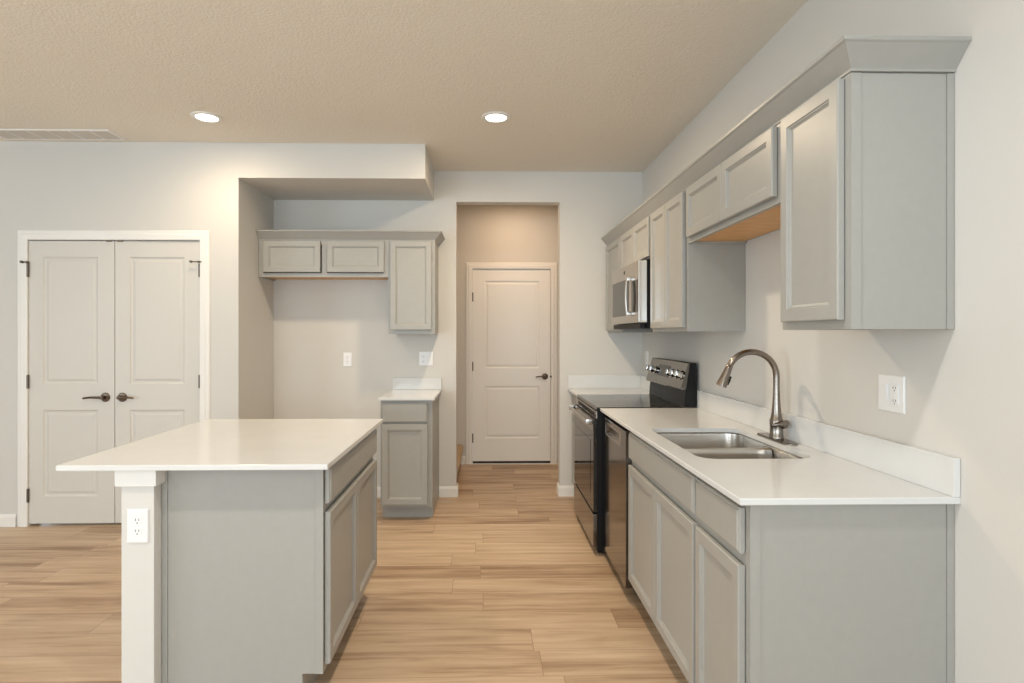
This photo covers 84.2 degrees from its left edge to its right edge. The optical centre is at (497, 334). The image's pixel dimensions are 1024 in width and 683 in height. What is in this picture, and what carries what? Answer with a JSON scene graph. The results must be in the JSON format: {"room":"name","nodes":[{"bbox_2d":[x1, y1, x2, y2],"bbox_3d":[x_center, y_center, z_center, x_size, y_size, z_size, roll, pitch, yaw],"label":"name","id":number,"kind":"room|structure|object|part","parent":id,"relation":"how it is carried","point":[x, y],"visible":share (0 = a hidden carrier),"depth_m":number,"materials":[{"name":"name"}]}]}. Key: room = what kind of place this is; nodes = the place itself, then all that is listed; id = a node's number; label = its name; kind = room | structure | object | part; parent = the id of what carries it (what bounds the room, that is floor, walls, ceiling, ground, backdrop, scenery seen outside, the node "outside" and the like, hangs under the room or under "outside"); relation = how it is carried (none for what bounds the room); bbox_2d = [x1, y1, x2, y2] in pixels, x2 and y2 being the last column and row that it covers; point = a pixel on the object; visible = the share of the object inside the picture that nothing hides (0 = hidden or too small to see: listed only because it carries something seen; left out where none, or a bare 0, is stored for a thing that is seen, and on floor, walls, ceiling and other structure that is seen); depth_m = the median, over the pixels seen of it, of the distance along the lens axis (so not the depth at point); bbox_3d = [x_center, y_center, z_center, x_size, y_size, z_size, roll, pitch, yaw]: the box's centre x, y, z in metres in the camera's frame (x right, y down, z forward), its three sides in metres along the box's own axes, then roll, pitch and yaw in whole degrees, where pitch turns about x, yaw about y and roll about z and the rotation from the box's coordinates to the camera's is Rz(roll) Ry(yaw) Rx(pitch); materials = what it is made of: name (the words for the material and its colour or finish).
{"room":"kitchen","nodes":[
{"label":"kitchen","id":0,"kind":"room"},
{"bbox_2d":[0,141,244,513],"bbox_3d":[-3.671,-0.003,4.085,3.623,2.742,0.115,0,0,-1],"label":"wall","id":1,"kind":"structure","parent":0,"point":[45,185],"depth_m":4.05,"materials":[{"name":"white paint"}]},
{"bbox_2d":[19,240,114,523],"bbox_3d":[-3.056,0.340,4.032,0.636,2.022,0.091,0,0,-1],"label":"door","id":2,"kind":"structure","parent":1,"relation":"in","point":[70,381],"depth_m":4.05,"materials":[{"name":"white paint"}]},
{"bbox_3d":[-2.866,0.451,4.003,0.143,0.022,0.021,0,0,1],"label":"lever","id":3,"kind":"part","parent":2,"relation":"part of","materials":[{"name":"brown metal"}]},
{"bbox_3d":[-2.801,0.451,4.022,0.066,0.066,0.052,0,0,-1],"label":"handle","id":4,"kind":"part","parent":2,"relation":"part of","materials":[{"name":"brown metal"}]},
{"bbox_2d":[17,230,209,526],"bbox_3d":[-2.737,0.314,4.096,1.353,2.110,0.131,0,0,-1],"label":"door frame","id":5,"kind":"structure","parent":1,"relation":"attached to","point":[23,236],"depth_m":4.03,"materials":[{"name":"white paint"}]},
{"bbox_2d":[115,240,201,522],"bbox_3d":[-2.423,0.340,4.045,0.621,2.022,0.091,0,0,-1],"label":"door","id":6,"kind":"structure","parent":1,"relation":"in","point":[157,283],"depth_m":4.06,"materials":[{"name":"white paint"}]},
{"bbox_3d":[-2.681,0.451,4.024,0.066,0.066,0.052,0,0,-1],"label":"handle","id":7,"kind":"part","parent":6,"relation":"part of","materials":[{"name":"brown metal"}]},
{"bbox_3d":[-2.632,0.451,4.007,0.108,0.022,0.022,0,0,-3],"label":"lever","id":8,"kind":"part","parent":6,"relation":"part of","materials":[{"name":"brown metal"}]},
{"bbox_2d":[0,487,380,526],"bbox_3d":[-3.178,1.325,4.367,4.620,0.088,0.688,0,0,-1],"label":"baseboard","id":9,"kind":"structure","parent":1,"relation":"attached to","point":[6,520],"depth_m":4.02,"materials":[{"name":"white paint"}]},
{"bbox_2d":[115,471,164,682],"bbox_3d":[-1.290,0.922,2.498,0.144,0.893,0.994,0,0,-1],"label":"column","id":10,"kind":"structure","parent":0,"point":[141,562],"depth_m":2.02,"materials":[{"name":"white paint"}]},
{"bbox_2d":[127,509,148,542],"bbox_3d":[-1.278,0.682,2.011,0.075,0.120,0.008,0,0,-1],"label":"outlet","id":11,"kind":"object","parent":10,"relation":"attached to","point":[137,519],"visible":1,"depth_m":2.01,"materials":[{"name":"white plastic"}]},
{"bbox_2d":[132,517,141,524],"bbox_3d":[-1.277,0.662,2.008,0.033,0.027,0.002,0,0,-1],"label":"socket","id":12,"kind":"object","parent":11,"relation":"attached to","point":[135,520],"depth_m":2.01,"materials":[{"name":"white plastic"}]},
{"bbox_2d":[132,528,141,535],"bbox_3d":[-1.277,0.701,2.008,0.033,0.027,0.002,0,0,-1],"label":"socket","id":13,"kind":"object","parent":11,"relation":"attached to","point":[135,531],"depth_m":2.01,"materials":[{"name":"white plastic"}]},
{"bbox_3d":[-1.290,0.509,2.498,0.144,0.064,0.994,0,0,-1],"label":"cap trim","id":14,"kind":"part","parent":10,"relation":"part of","materials":[{"name":"white paint"}]},
{"bbox_2d":[245,182,273,418],"bbox_3d":[-1.924,-0.003,4.457,0.115,2.742,0.559,0,0,-1],"label":"wall","id":15,"kind":"structure","parent":0,"point":[259,208],"depth_m":4.40,"materials":[{"name":"white paint"}]},
{"bbox_2d":[0,464,687,682],"bbox_3d":[-2.056,1.394,0.892,6.965,0.050,10.306,0,0,-1],"label":"floor","id":16,"kind":"structure","parent":0,"point":[505,582],"depth_m":2.92,"materials":[{"name":"brown wood"}]},
{"bbox_2d":[162,429,376,682],"bbox_3d":[-0.928,0.922,2.527,0.607,0.893,0.921,0,0,-1],"label":"base cabinet","id":17,"kind":"object","parent":16,"relation":"on","point":[265,573],"visible":0.84,"depth_m":2.07,"materials":[{"name":"paint"}]},
{"bbox_2d":[56,419,382,470],"bbox_3d":[-1.074,0.465,2.508,0.937,0.020,1.072,0,0,-1],"label":"countertop","id":18,"kind":"structure","parent":17,"relation":"on","point":[209,444],"depth_m":2.28,"materials":[{"name":"white stone"}]},
{"bbox_3d":[-0.930,0.923,2.070,0.583,0.891,0.006,0,0,-1],"label":"panel","id":19,"kind":"part","parent":17,"relation":"part of","materials":[{"name":"paint"}]},
{"bbox_3d":[-0.630,0.937,2.313,0.020,0.560,0.446,0,0,-1],"label":"door","id":20,"kind":"part","parent":17,"relation":"part of","materials":[{"name":"paint"}]},
{"bbox_3d":[-0.657,0.860,2.536,0.019,0.768,0.914,0,0,-1],"label":"frame","id":21,"kind":"part","parent":17,"relation":"part of","materials":[{"name":"paint"}]},
{"bbox_3d":[-0.635,0.560,2.537,0.020,0.130,0.894,0,0,-1],"label":"drawer","id":22,"kind":"part","parent":17,"relation":"part of","materials":[{"name":"paint"}]},
{"bbox_3d":[-0.639,0.937,2.761,0.020,0.560,0.446,0,0,-1],"label":"door","id":23,"kind":"part","parent":17,"relation":"part of","materials":[{"name":"paint"}]},
{"bbox_2d":[381,395,438,516],"bbox_3d":[-0.674,0.927,4.449,0.379,0.884,0.622,0,0,-1],"label":"base cabinet","id":24,"kind":"object","parent":16,"relation":"on","point":[409,428],"visible":0.88,"depth_m":4.15,"materials":[{"name":"paint"}]},
{"bbox_3d":[-0.677,0.577,4.148,0.332,0.140,0.020,0,0,-1],"label":"drawer","id":25,"kind":"part","parent":24,"relation":"part of","materials":[{"name":"paint"}]},
{"bbox_3d":[-0.677,0.955,4.148,0.332,0.588,0.020,0,0,-1],"label":"door","id":26,"kind":"part","parent":24,"relation":"part of","materials":[{"name":"paint"}]},
{"bbox_2d":[378,378,440,400],"bbox_3d":[-0.669,0.425,4.445,0.411,0.118,0.631,0,0,-1],"label":"countertop","id":27,"kind":"structure","parent":24,"relation":"on","point":[403,388],"depth_m":4.67,"materials":[{"name":"white stone"}]},
{"bbox_3d":[-0.488,0.928,4.464,0.006,0.882,0.598,0,0,-1],"label":"panel","id":28,"kind":"part","parent":24,"relation":"part of","materials":[{"name":"paint"}]},
{"bbox_2d":[457,444,463,472],"bbox_3d":[-0.851,1.076,5.424,1.015,0.585,0.980,0,0,-1],"label":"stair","id":29,"kind":"structure","parent":16,"relation":"on","point":[459,446],"depth_m":5.46,"materials":[{"name":"brown wood"}]},
{"bbox_2d":[473,463,550,464],"bbox_3d":[0.149,1.366,6.005,0.824,0.006,0.110,0,0,-1],"label":"threshold","id":30,"kind":"object","parent":16,"relation":"on","point":[473,463],"visible":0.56,"depth_m":5.96,"materials":[{"name":"white paint"}]},
{"bbox_2d":[572,393,660,484],"bbox_3d":[0.931,0.922,4.526,0.606,0.893,0.533,0,0,-1],"label":"base cabinet","id":31,"kind":"object","parent":16,"relation":"on","point":[574,397],"visible":0.16,"depth_m":4.71,"materials":[{"name":"paint"}]},
{"bbox_3d":[0.638,0.951,4.514,0.020,0.580,0.484,0,0,-1],"label":"door","id":32,"kind":"part","parent":31,"relation":"part of","materials":[{"name":"paint"}]},
{"bbox_3d":[0.638,0.562,4.514,0.020,0.130,0.484,0,0,-1],"label":"drawer","id":33,"kind":"part","parent":31,"relation":"part of","materials":[{"name":"paint"}]},
{"bbox_2d":[568,375,655,396],"bbox_3d":[0.917,0.411,4.527,0.634,0.128,0.532,0,0,-1],"label":"countertop","id":34,"kind":"structure","parent":31,"relation":"on","point":[577,384],"depth_m":4.77,"materials":[{"name":"white stone"}]},
{"bbox_2d":[602,415,631,587],"bbox_3d":[0.931,0.933,3.190,0.571,0.872,0.602,0,0,-1],"label":"dishwasher","id":35,"kind":"object","parent":16,"relation":"on","point":[616,460],"visible":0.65,"depth_m":3.11,"materials":[{"name":"silver metal"}]},
{"bbox_3d":[0.646,0.556,3.184,0.002,0.079,0.378,0,0,-1],"label":"pocket frame","id":36,"kind":"part","parent":35,"relation":"part of","materials":[{"name":"silver metal"}]},
{"bbox_3d":[0.658,0.557,3.184,0.014,0.047,0.340,0,0,-1],"label":"pocket handle","id":37,"kind":"part","parent":35,"relation":"part of","materials":[{"name":"silver metal"}]},
{"bbox_2d":[569,358,695,552],"bbox_3d":[0.880,0.772,3.876,0.684,1.193,0.758,0,0,-1],"label":"range","id":38,"kind":"object","parent":16,"relation":"on","point":[674,381],"visible":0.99,"depth_m":3.69,"materials":[{"name":"black metal"}]},
{"bbox_3d":[0.549,0.543,3.869,0.021,0.021,0.696,0,0,-1],"label":"handle","id":39,"kind":"part","parent":38,"relation":"part of","materials":[{"name":"silver metal"}]},
{"bbox_3d":[0.596,1.213,3.870,0.026,0.201,0.754,0,0,-1],"label":"storage drawer","id":40,"kind":"part","parent":38,"relation":"part of","materials":[{"name":"silver metal"}]},
{"bbox_3d":[0.597,0.814,3.870,0.024,0.574,0.754,0,0,-1],"label":"oven door","id":41,"kind":"part","parent":38,"relation":"part of","materials":[{"name":"black glass"}]},
{"bbox_2d":[577,394,683,410],"bbox_3d":[0.876,0.462,3.876,0.543,0.022,0.758,0,0,-1],"label":"cooktop","id":42,"kind":"object","parent":38,"relation":"in","point":[593,402],"depth_m":3.80,"materials":[{"name":"black glass"}]},
{"bbox_3d":[1.130,0.256,4.114,0.048,0.057,0.059,0,0,-1],"label":"knob","id":43,"kind":"part","parent":38,"relation":"part of","materials":[{"name":"silver metal"}]},
{"bbox_3d":[1.155,0.261,3.881,0.056,0.171,0.758,0,0,-1],"label":"control panel","id":44,"kind":"part","parent":38,"relation":"part of","materials":[{"name":"silver metal"}]},
{"bbox_3d":[1.141,0.256,3.558,0.048,0.057,0.059,0,0,-1],"label":"knob","id":45,"kind":"part","parent":38,"relation":"part of","materials":[{"name":"silver metal"}]},
{"bbox_2d":[628,432,700,682],"bbox_3d":[0.973,0.922,2.424,0.606,0.893,0.920,0,0,-1],"label":"base cabinet","id":46,"kind":"object","parent":16,"relation":"on","point":[663,519],"visible":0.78,"depth_m":2.30,"materials":[{"name":"paint"}]},
{"bbox_3d":[0.676,0.951,2.642,0.020,0.580,0.445,0,0,-1],"label":"door","id":47,"kind":"part","parent":46,"relation":"part of","materials":[{"name":"paint"}]},
{"bbox_3d":[0.680,0.562,2.418,0.020,0.130,0.893,0,0,-1],"label":"drawer","id":48,"kind":"part","parent":46,"relation":"part of","materials":[{"name":"paint"}]},
{"bbox_3d":[0.703,0.865,2.419,0.019,0.778,0.920,0,0,-1],"label":"frame","id":49,"kind":"part","parent":46,"relation":"part of","materials":[{"name":"paint"}]},
{"bbox_3d":[0.685,0.951,2.194,0.020,0.580,0.445,0,0,-1],"label":"door","id":50,"kind":"part","parent":46,"relation":"part of","materials":[{"name":"paint"}]},
{"bbox_2d":[600,390,960,505],"bbox_3d":[0.963,0.411,2.533,0.622,0.128,1.920,0,0,-1],"label":"countertop","id":51,"kind":"structure","parent":46,"relation":"on","point":[839,465],"depth_m":1.91,"materials":[{"name":"white stone"}]},
{"bbox_2d":[657,432,803,458],"bbox_3d":[0.952,0.575,2.405,0.470,0.196,0.712,0,0,-1],"label":"sink","id":52,"kind":"object","parent":51,"relation":"in","point":[712,445],"visible":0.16,"depth_m":2.62,"materials":[{"name":"silver metal"}]},
{"bbox_2d":[716,349,797,444],"bbox_3d":[1.096,0.259,2.447,0.302,0.390,0.270,0,0,-1],"label":"kitchen faucet","id":53,"kind":"object","parent":51,"relation":"on","point":[777,424],"visible":1,"depth_m":2.44,"materials":[{"name":"silver metal"}]},
{"bbox_3d":[1.107,0.160,2.448,0.228,0.192,0.028,0,0,-1],"label":"spout","id":54,"kind":"part","parent":53,"relation":"part of","materials":[{"name":"silver metal"}]},
{"bbox_3d":[1.207,0.451,2.450,0.062,0.007,0.270,0,0,-1],"label":"deck plate","id":55,"kind":"part","parent":53,"relation":"part of","materials":[{"name":"silver metal"}]},
{"bbox_3d":[1.209,0.379,2.408,0.084,0.026,0.031,0,0,-18],"label":"lever","id":56,"kind":"part","parent":53,"relation":"part of","materials":[{"name":"silver metal"}]},
{"bbox_2d":[695,479,953,682],"bbox_3d":[0.986,0.922,1.779,0.606,0.893,0.369,0,0,-1],"label":"base cabinet","id":57,"kind":"object","parent":16,"relation":"on","point":[784,593],"visible":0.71,"depth_m":1.60,"materials":[{"name":"paint"}]},
{"bbox_3d":[0.693,0.951,1.782,0.020,0.580,0.332,0,0,-1],"label":"door","id":58,"kind":"part","parent":57,"relation":"part of","materials":[{"name":"paint"}]},
{"bbox_3d":[0.693,0.562,1.782,0.020,0.130,0.332,0,0,-1],"label":"drawer","id":59,"kind":"part","parent":57,"relation":"part of","materials":[{"name":"paint"}]},
{"bbox_3d":[0.716,0.865,1.777,0.019,0.778,0.362,0,0,-1],"label":"frame","id":60,"kind":"part","parent":57,"relation":"part of","materials":[{"name":"paint"}]},
{"bbox_3d":[1.001,0.923,1.598,0.582,0.891,0.006,0,0,-1],"label":"panel","id":61,"kind":"part","parent":57,"relation":"part of","materials":[{"name":"paint"}]},
{"bbox_2d":[0,0,807,171],"bbox_3d":[-2.056,-1.404,0.892,6.965,0.060,10.306,0,0,-1],"label":"ceiling","id":62,"kind":"structure","parent":0,"point":[583,85],"depth_m":2.97,"materials":[{"name":"white paint"}]},
{"bbox_2d":[0,129,126,140],"bbox_3d":[-3.033,-1.370,3.892,0.840,0.008,0.200,0,0,-1],"label":"ceiling vent","id":63,"kind":"object","parent":62,"relation":"in","point":[8,134],"visible":1,"depth_m":3.88,"materials":[{"name":"white paint"}]},
{"bbox_2d":[190,111,222,122],"bbox_3d":[-1.837,-1.369,3.579,0.184,0.009,0.184,0,0,-1],"label":"recessed light","id":64,"kind":"object","parent":62,"relation":"in","point":[207,117],"visible":1,"depth_m":3.57,"materials":[{"name":"white paint"}]},
{"bbox_2d":[195,114,217,120],"bbox_3d":[-1.837,-1.371,3.579,0.127,0.005,0.127,0,0,-1],"label":"diffuser","id":65,"kind":"object","parent":64,"relation":"attached to","point":[200,117],"depth_m":3.57,"materials":[{"name":"white plastic"}]},
{"bbox_2d":[238,143,433,200],"bbox_3d":[-1.197,-1.249,4.414,1.337,0.250,0.674,0,0,-1],"label":"soffit","id":66,"kind":"structure","parent":62,"relation":"attached to","point":[280,171],"depth_m":4.08,"materials":[{"name":"white paint"}]},
{"bbox_2d":[481,111,510,122],"bbox_3d":[-0.009,-1.369,3.580,0.184,0.009,0.184,0,0,-1],"label":"recessed light","id":67,"kind":"object","parent":62,"relation":"in","point":[494,116],"visible":1,"depth_m":3.57,"materials":[{"name":"white paint"}]},
{"bbox_2d":[486,114,505,120],"bbox_3d":[-0.009,-1.371,3.580,0.127,0.005,0.127,0,0,-1],"label":"diffuser","id":68,"kind":"object","parent":67,"relation":"attached to","point":[489,117],"depth_m":3.58,"materials":[{"name":"white plastic"}]},
{"bbox_2d":[274,171,641,486],"bbox_3d":[-0.262,-0.003,4.827,3.222,2.742,0.115,0,0,-1],"label":"wall","id":69,"kind":"structure","parent":0,"point":[316,322],"depth_m":4.76,"materials":[{"name":"white paint"}]},
{"bbox_2d":[259,240,387,280],"bbox_3d":[-1.363,-0.589,4.576,1.008,0.285,0.342,0,0,-1],"label":"upper cabinet","id":70,"kind":"object","parent":69,"relation":"attached to","point":[278,259],"visible":0.93,"depth_m":4.41,"materials":[{"name":"paint"}]},
{"bbox_3d":[-1.599,-0.604,4.410,0.440,0.243,0.020,0,0,-1],"label":"door","id":71,"kind":"part","parent":70,"relation":"part of","materials":[{"name":"paint"}]},
{"bbox_3d":[-1.363,-0.463,4.591,0.976,0.014,0.288,0,0,-1],"label":"panel","id":72,"kind":"part","parent":70,"relation":"part of","materials":[{"name":"brown wood"}]},
{"bbox_3d":[-1.106,-0.604,4.420,0.443,0.243,0.020,0,0,-1],"label":"door","id":73,"kind":"part","parent":70,"relation":"part of","materials":[{"name":"paint"}]},
{"bbox_2d":[343,353,351,366],"bbox_3d":[-1.256,0.214,4.746,0.072,0.117,0.008,0,0,-1],"label":"outlet","id":74,"kind":"object","parent":69,"relation":"attached to","point":[347,357],"visible":1,"depth_m":4.74,"materials":[{"name":"white plastic"}]},
{"bbox_2d":[256,230,444,246],"bbox_3d":[-1.152,-0.768,4.563,1.429,0.072,0.375,0,0,-1],"label":"crown molding","id":75,"kind":"structure","parent":69,"relation":"attached to","point":[437,236],"depth_m":4.40,"materials":[{"name":"paint"}]},
{"bbox_2d":[388,241,437,333],"bbox_3d":[-0.676,-0.366,4.589,0.364,0.730,0.342,0,0,-1],"label":"upper cabinet","id":76,"kind":"object","parent":69,"relation":"attached to","point":[412,265],"visible":1,"depth_m":4.43,"materials":[{"name":"paint"}]},
{"bbox_2d":[393,378,440,389],"bbox_3d":[-0.674,0.415,4.750,0.407,0.097,0.020,0,0,-1],"label":"backsplash","id":77,"kind":"structure","parent":69,"relation":"attached to","point":[398,383],"depth_m":4.74,"materials":[{"name":"white stone"}]},
{"bbox_2d":[419,352,432,365],"bbox_3d":[-0.600,0.206,4.756,0.116,0.117,0.014,0,0,-1],"label":"outlet","id":78,"kind":"object","parent":69,"relation":"attached to","point":[425,358],"visible":1,"depth_m":4.76,"materials":[{"name":"white plastic"}]},
{"bbox_2d":[439,456,573,496],"bbox_3d":[-0.512,1.325,5.354,2.390,0.088,1.206,0,0,-1],"label":"baseboard","id":79,"kind":"structure","parent":69,"relation":"attached to","point":[444,491],"depth_m":4.77,"materials":[{"name":"white paint"}]},
{"bbox_2d":[457,205,557,463],"bbox_3d":[-0.468,-0.003,6.015,2.505,2.742,0.115,0,0,-1],"label":"wall","id":80,"kind":"structure","parent":0,"point":[485,233],"depth_m":5.97,"materials":[{"name":"white paint"}]},
{"bbox_2d":[466,262,556,463],"bbox_3d":[0.149,0.307,6.020,0.960,2.123,0.131,0,0,-1],"label":"door frame","id":81,"kind":"structure","parent":80,"relation":"attached to","point":[470,266],"depth_m":5.96,"materials":[{"name":"white paint"}]},
{"bbox_2d":[472,269,551,462],"bbox_3d":[0.153,0.340,5.963,0.842,2.043,0.091,0,0,-1],"label":"door","id":82,"kind":"structure","parent":80,"relation":"in","point":[511,362],"depth_m":5.98,"materials":[{"name":"white paint"}]},
{"bbox_2d":[642,0,1023,682],"bbox_3d":[1.378,-0.003,0.365,0.120,2.742,8.875,0,0,-1],"label":"wall","id":83,"kind":"structure","parent":0,"point":[965,382],"depth_m":1.59,"materials":[{"name":"white paint"}]},
{"bbox_2d":[568,375,649,390],"bbox_3d":[0.917,0.401,4.526,0.633,0.109,0.531,0,0,-1],"label":"backsplash","id":84,"kind":"structure","parent":83,"relation":"attached to","point":[574,381],"depth_m":4.77,"materials":[{"name":"white stone"}]},
{"bbox_2d":[606,237,652,331],"bbox_3d":[1.075,-0.377,4.528,0.319,0.725,0.534,0,0,-1],"label":"upper cabinet","id":85,"kind":"object","parent":83,"relation":"attached to","point":[612,250],"visible":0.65,"depth_m":4.59,"materials":[{"name":"paint"}]},
{"bbox_3d":[0.925,-0.382,4.520,0.020,0.699,0.484,0,0,-1],"label":"door","id":86,"kind":"part","parent":85,"relation":"part of","materials":[{"name":"paint"}]},
{"bbox_3d":[0.948,-0.377,4.526,0.019,0.725,0.534,0,0,-1],"label":"frame","id":87,"kind":"part","parent":85,"relation":"part of","materials":[{"name":"paint"}]},
{"bbox_2d":[620,216,649,268],"bbox_3d":[1.087,-0.603,3.880,0.319,0.273,0.761,0,0,-1],"label":"upper cabinet","id":88,"kind":"object","parent":83,"relation":"attached to","point":[635,243],"visible":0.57,"depth_m":3.82,"materials":[{"name":"paint"}]},
{"bbox_3d":[0.934,-0.608,4.061,0.020,0.247,0.366,0,0,-1],"label":"door","id":89,"kind":"part","parent":88,"relation":"part of","materials":[{"name":"paint"}]},
{"bbox_2d":[612,259,650,328],"bbox_3d":[1.037,-0.250,3.878,0.418,0.427,0.756,0,0,-1],"label":"microwave","id":90,"kind":"object","parent":88,"relation":"attached to","point":[630,283],"visible":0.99,"depth_m":3.66,"materials":[{"name":"silver metal"}]},
{"bbox_3d":[0.850,-0.247,3.690,0.037,0.252,0.028,0,0,-1],"label":"handle","id":91,"kind":"part","parent":90,"relation":"part of","materials":[{"name":"silver metal"}]},
{"bbox_3d":[0.870,-0.239,3.594,0.001,0.205,0.146,0,0,-1],"label":"control panel","id":92,"kind":"part","parent":90,"relation":"part of","materials":[{"name":"silver glass"}]},
{"bbox_3d":[0.899,-0.265,3.498,0.046,0.380,0.001,0,0,-1],"label":"edge trim","id":93,"kind":"part","parent":90,"relation":"part of","materials":[{"name":"silver metal"}]},
{"bbox_3d":[0.942,-0.608,3.693,0.020,0.247,0.366,0,0,-1],"label":"door","id":94,"kind":"part","parent":88,"relation":"part of","materials":[{"name":"paint"}]},
{"bbox_2d":[645,351,647,364],"bbox_3d":[1.228,0.199,4.655,0.008,0.117,0.072,0,0,-1],"label":"outlet","id":95,"kind":"object","parent":83,"relation":"attached to","point":[646,352],"visible":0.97,"depth_m":4.66,"materials":[{"name":"white plastic"}]},
{"bbox_2d":[650,191,744,331],"bbox_3d":[1.101,-0.377,3.193,0.319,0.725,0.611,0,0,-1],"label":"upper cabinet","id":96,"kind":"object","parent":83,"relation":"attached to","point":[694,287],"visible":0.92,"depth_m":2.89,"materials":[{"name":"paint"}]},
{"bbox_3d":[0.949,-0.383,3.331,0.020,0.697,0.278,0,0,-1],"label":"door","id":97,"kind":"part","parent":96,"relation":"part of","materials":[{"name":"paint"}]},
{"bbox_3d":[0.974,-0.377,3.191,0.019,0.725,0.611,0,0,-1],"label":"frame","id":98,"kind":"part","parent":96,"relation":"part of","materials":[{"name":"paint"}]},
{"bbox_3d":[0.955,-0.383,3.050,0.020,0.697,0.278,0,0,-1],"label":"door","id":99,"kind":"part","parent":96,"relation":"part of","materials":[{"name":"paint"}]},
{"bbox_2d":[686,123,780,243],"bbox_3d":[1.117,-0.600,2.427,0.319,0.278,0.920,0,0,-1],"label":"upper cabinet","id":100,"kind":"object","parent":83,"relation":"attached to","point":[738,201],"visible":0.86,"depth_m":2.34,"materials":[{"name":"paint"}]},
{"bbox_3d":[0.963,-0.608,2.639,0.020,0.246,0.428,0,0,-1],"label":"door","id":101,"kind":"part","parent":100,"relation":"part of","materials":[{"name":"paint"}]},
{"bbox_3d":[1.132,-0.478,2.427,0.265,0.014,0.888,0,0,-1],"label":"panel","id":102,"kind":"part","parent":100,"relation":"part of","materials":[{"name":"brown wood"}]},
{"bbox_3d":[0.972,-0.608,2.208,0.020,0.246,0.428,0,0,-1],"label":"door","id":103,"kind":"part","parent":100,"relation":"part of","materials":[{"name":"paint"}]},
{"bbox_2d":[601,35,971,245],"bbox_3d":[1.085,-0.776,3.168,0.352,0.072,3.256,0,0,-1],"label":"crown molding","id":104,"kind":"structure","parent":100,"relation":"on","point":[850,53],"depth_m":1.69,"materials":[{"name":"paint"}]},
{"bbox_2d":[697,390,959,496],"bbox_3d":[1.264,0.401,2.539,0.020,0.109,1.920,0,0,-1],"label":"backsplash","id":105,"kind":"structure","parent":83,"relation":"attached to","point":[939,472],"depth_m":1.98,"materials":[{"name":"white stone"}]},
{"bbox_2d":[781,72,953,329],"bbox_3d":[1.129,-0.377,1.782,0.319,0.725,0.369,0,0,-1],"label":"upper cabinet","id":106,"kind":"object","parent":83,"relation":"attached to","point":[867,161],"visible":1,"depth_m":1.60,"materials":[{"name":"paint"}]},
{"bbox_3d":[0.980,-0.386,1.780,0.020,0.690,0.316,0,0,-1],"label":"door","id":107,"kind":"part","parent":106,"relation":"part of","materials":[{"name":"paint"}]},
{"bbox_3d":[1.002,-0.377,1.783,0.019,0.725,0.362,0,0,-1],"label":"frame","id":108,"kind":"part","parent":106,"relation":"part of","materials":[{"name":"paint"}]},
{"bbox_3d":[1.144,-0.376,1.601,0.295,0.723,0.006,0,0,-1],"label":"panel","id":109,"kind":"part","parent":106,"relation":"part of","materials":[{"name":"paint"}]},
{"bbox_2d":[878,374,905,413],"bbox_3d":[1.281,0.194,1.848,0.014,0.119,0.119,0,0,-1],"label":"electrical outlet","id":110,"kind":"object","parent":83,"relation":"attached to","point":[891,388],"visible":1,"depth_m":1.84,"materials":[{"name":"white plastic"}]},
{"bbox_3d":[1.281,0.194,1.871,0.002,0.066,0.033,0,0,-1],"label":"rocker frame","id":111,"kind":"part","parent":110,"relation":"part of","materials":[{"name":"white plastic"}]},
{"bbox_3d":[1.281,0.194,1.825,0.004,0.066,0.033,0,0,-1],"label":"socket frame","id":112,"kind":"part","parent":110,"relation":"part of","materials":[{"name":"white plastic"}]}
]}

